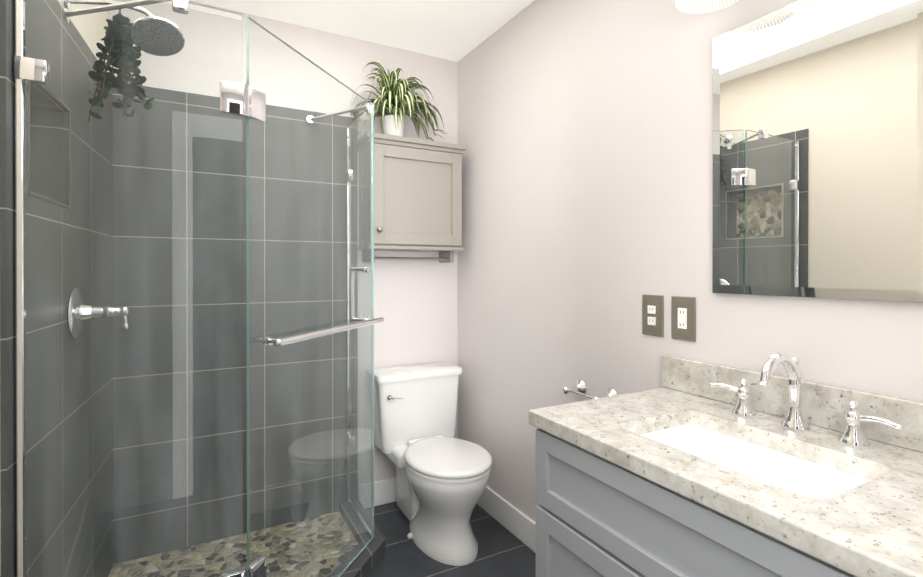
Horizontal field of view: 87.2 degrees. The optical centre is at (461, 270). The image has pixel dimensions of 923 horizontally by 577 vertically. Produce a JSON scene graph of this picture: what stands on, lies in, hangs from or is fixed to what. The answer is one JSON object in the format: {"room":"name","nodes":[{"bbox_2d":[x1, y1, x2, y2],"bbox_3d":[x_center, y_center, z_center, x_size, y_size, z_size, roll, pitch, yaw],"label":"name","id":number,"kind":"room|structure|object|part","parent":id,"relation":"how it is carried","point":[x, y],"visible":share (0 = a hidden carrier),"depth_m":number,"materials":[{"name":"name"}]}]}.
{"room":"bathroom","nodes":[
{"label":"bathroom","id":0,"kind":"room"},
{"bbox_2d":[0,0,108,576],"bbox_3d":[-1.020,0.025,0.813,0.150,2.565,2.800,0,0,-25],"label":"wall","id":1,"kind":"structure","parent":0,"point":[93,38],"depth_m":1.85,"materials":[{"name":"paint"}]},
{"bbox_2d":[0,0,112,576],"bbox_3d":[-1.353,0.240,1.613,0.117,2.130,1.070,0,0,-25],"label":"wall tile","id":2,"kind":"structure","parent":1,"relation":"attached to","point":[7,346],"depth_m":1.52,"materials":[{"name":"grey tile"}]},
{"bbox_2d":[109,0,456,484],"bbox_3d":[-0.817,0.020,2.591,2.020,2.565,0.150,0,0,-28],"label":"wall","id":3,"kind":"structure","parent":0,"point":[415,304],"depth_m":2.66,"materials":[{"name":"paint"}]},
{"bbox_2d":[112,85,357,564],"bbox_3d":[-1.045,0.238,2.376,1.088,2.130,0.012,0,0,-28],"label":"wall tile","id":4,"kind":"structure","parent":3,"relation":"attached to","point":[171,259],"depth_m":2.31,"materials":[{"name":"grey tile"}]},
{"bbox_2d":[358,477,395,508],"bbox_3d":[-0.300,1.234,2.781,0.596,0.135,0.014,0,0,-28],"label":"baseboard","id":5,"kind":"structure","parent":3,"relation":"attached to","point":[384,490],"depth_m":2.70,"materials":[{"name":"paint"}]},
{"bbox_2d":[356,132,466,262],"bbox_3d":[-0.268,-0.374,2.653,0.577,0.652,0.257,0,0,-28],"label":"upper cabinet","id":6,"kind":"object","parent":3,"relation":"attached to","point":[417,194],"visible":0.77,"depth_m":2.58,"materials":[{"name":"paint"}]},
{"bbox_2d":[351,62,446,140],"bbox_3d":[-0.293,-0.889,2.553,0.520,0.423,0.393,0,0,-28],"label":"plant","id":7,"kind":"object","parent":6,"relation":"on","point":[395,102],"visible":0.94,"depth_m":2.56,"materials":[{"name":"green plant"}]},
{"bbox_3d":[-0.368,-0.765,2.621,0.116,0.128,0.116,0,0,-28],"label":"pot","id":8,"kind":"part","parent":7,"relation":"part of","materials":[{"name":"ceramic"}]},
{"bbox_3d":[-0.246,-0.141,2.606,0.473,0.162,0.152,0,0,-28],"label":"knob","id":9,"kind":"part","parent":6,"relation":"part of","materials":[{"name":"silver metal"}]},
{"bbox_2d":[190,0,533,61],"bbox_3d":[-0.161,-1.307,0.640,2.720,0.100,4.200,0,0,-28],"label":"ceiling","id":10,"kind":"structure","parent":0,"point":[455,30],"depth_m":2.42,"materials":[{"name":"paint"}]},
{"bbox_2d":[366,501,535,576],"bbox_3d":[-0.161,1.358,0.648,2.720,0.100,4.200,0,0,-28],"label":"floor","id":11,"kind":"structure","parent":0,"point":[503,551],"depth_m":2.23,"materials":[{"name":"tile"}]},
{"bbox_2d":[108,511,357,576],"bbox_3d":[-0.885,1.294,1.915,1.049,0.022,0.958,0,0,-28],"label":"pebble shower floor","id":12,"kind":"structure","parent":11,"relation":"on","point":[184,567],"depth_m":2.19,"materials":[{"name":"stone"}]},
{"bbox_2d":[329,499,384,576],"bbox_3d":[-0.820,1.272,1.892,1.155,0.065,1.057,0,0,-28],"label":"curb","id":13,"kind":"object","parent":11,"relation":"on","point":[367,559],"visible":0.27,"depth_m":2.17,"materials":[{"name":"tile"}]},
{"bbox_2d":[14,0,383,576],"bbox_3d":[-0.838,0.166,1.899,1.127,2.148,1.028,0,0,-28],"label":"shower enclosure","id":14,"kind":"object","parent":13,"relation":"on","point":[149,33],"visible":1,"depth_m":1.47,"materials":[{"name":"clear glass"}]},
{"bbox_3d":[-0.524,0.234,1.837,0.577,1.988,0.577,0,0,-28],"label":"shower glass door pane","id":15,"kind":"part","parent":14,"relation":"part of","materials":[{"name":"clear glass"}]},
{"bbox_2d":[367,361,491,565],"bbox_3d":[-0.132,0.919,2.442,0.496,0.772,0.766,0,0,-28],"label":"toilet","id":16,"kind":"object","parent":11,"relation":"on","point":[442,475],"visible":0.94,"depth_m":2.43,"materials":[{"name":"ceramic"}]},
{"bbox_2d":[529,352,922,576],"bbox_3d":[0.714,0.752,0.970,0.568,1.111,1.173,0,0,-28],"label":"bathroom vanity","id":17,"kind":"object","parent":11,"relation":"on","point":[692,468],"visible":1,"depth_m":1.06,"materials":[{"name":"paint"}]},
{"bbox_2d":[641,425,869,498],"bbox_3d":[0.619,0.498,1.084,0.350,0.141,0.520,0,0,-28],"label":"sink","id":18,"kind":"object","parent":17,"relation":"in","point":[797,472],"depth_m":1.10,"materials":[{"name":"ceramic"}]},
{"bbox_2d":[709,352,903,446],"bbox_3d":[0.725,0.383,1.147,0.294,0.373,0.436,0,0,-28],"label":"faucet","id":19,"kind":"object","parent":17,"relation":"on","point":[739,425],"depth_m":1.19,"materials":[{"name":"silver metal"}]},
{"bbox_2d":[457,0,922,521],"bbox_3d":[0.969,0.024,1.255,0.150,2.565,3.900,0,0,-28],"label":"wall","id":20,"kind":"structure","parent":0,"point":[585,131],"depth_m":1.90,"materials":[{"name":"paint"}]},
{"bbox_2d":[477,486,535,552],"bbox_3d":[0.323,1.236,2.278,0.018,0.135,1.492,0,0,-28],"label":"baseboard","id":21,"kind":"structure","parent":20,"relation":"attached to","point":[516,522],"depth_m":2.42,"materials":[{"name":"paint"}]},
{"bbox_2d":[562,380,616,399],"bbox_3d":[0.488,0.480,1.889,0.093,0.068,0.238,0,0,-28],"label":"paper holder","id":22,"kind":"object","parent":20,"relation":"attached to","point":[578,388],"visible":0.65,"depth_m":1.93,"materials":[{"name":"silver metal"}]},
{"bbox_2d":[642,294,663,336],"bbox_3d":[0.656,0.152,1.666,0.010,0.140,0.088,0,0,-28],"label":"electrical outlet","id":23,"kind":"object","parent":20,"relation":"attached to","point":[652,315],"visible":1,"depth_m":1.66,"materials":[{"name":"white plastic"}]},
{"bbox_2d":[671,296,695,341],"bbox_3d":[0.713,0.153,1.560,0.011,0.140,0.088,0,0,-28],"label":"electrical outlet","id":24,"kind":"object","parent":20,"relation":"attached to","point":[683,318],"visible":1,"depth_m":1.55,"materials":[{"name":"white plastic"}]},
{"bbox_2d":[675,0,738,13],"bbox_3d":[0.803,-0.869,1.163,0.226,0.228,0.594,0,0,-28],"label":"vanity light","id":25,"kind":"object","parent":20,"relation":"attached to","point":[696,6],"visible":1,"depth_m":1.41,"materials":[{"name":"white glass"}]},
{"bbox_2d":[662,355,922,452],"bbox_3d":[0.954,0.334,1.099,0.022,0.104,1.173,0,0,-28],"label":"backsplash","id":26,"kind":"structure","parent":20,"relation":"attached to","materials":[{"name":"stone"}]},
{"bbox_2d":[712,0,922,301],"bbox_3d":[0.879,-0.315,1.242,0.018,0.763,0.498,0,0,-28],"label":"mirror","id":27,"kind":"object","parent":20,"relation":"attached to","point":[817,148],"visible":1,"depth_m":1.20,"materials":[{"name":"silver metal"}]}
]}

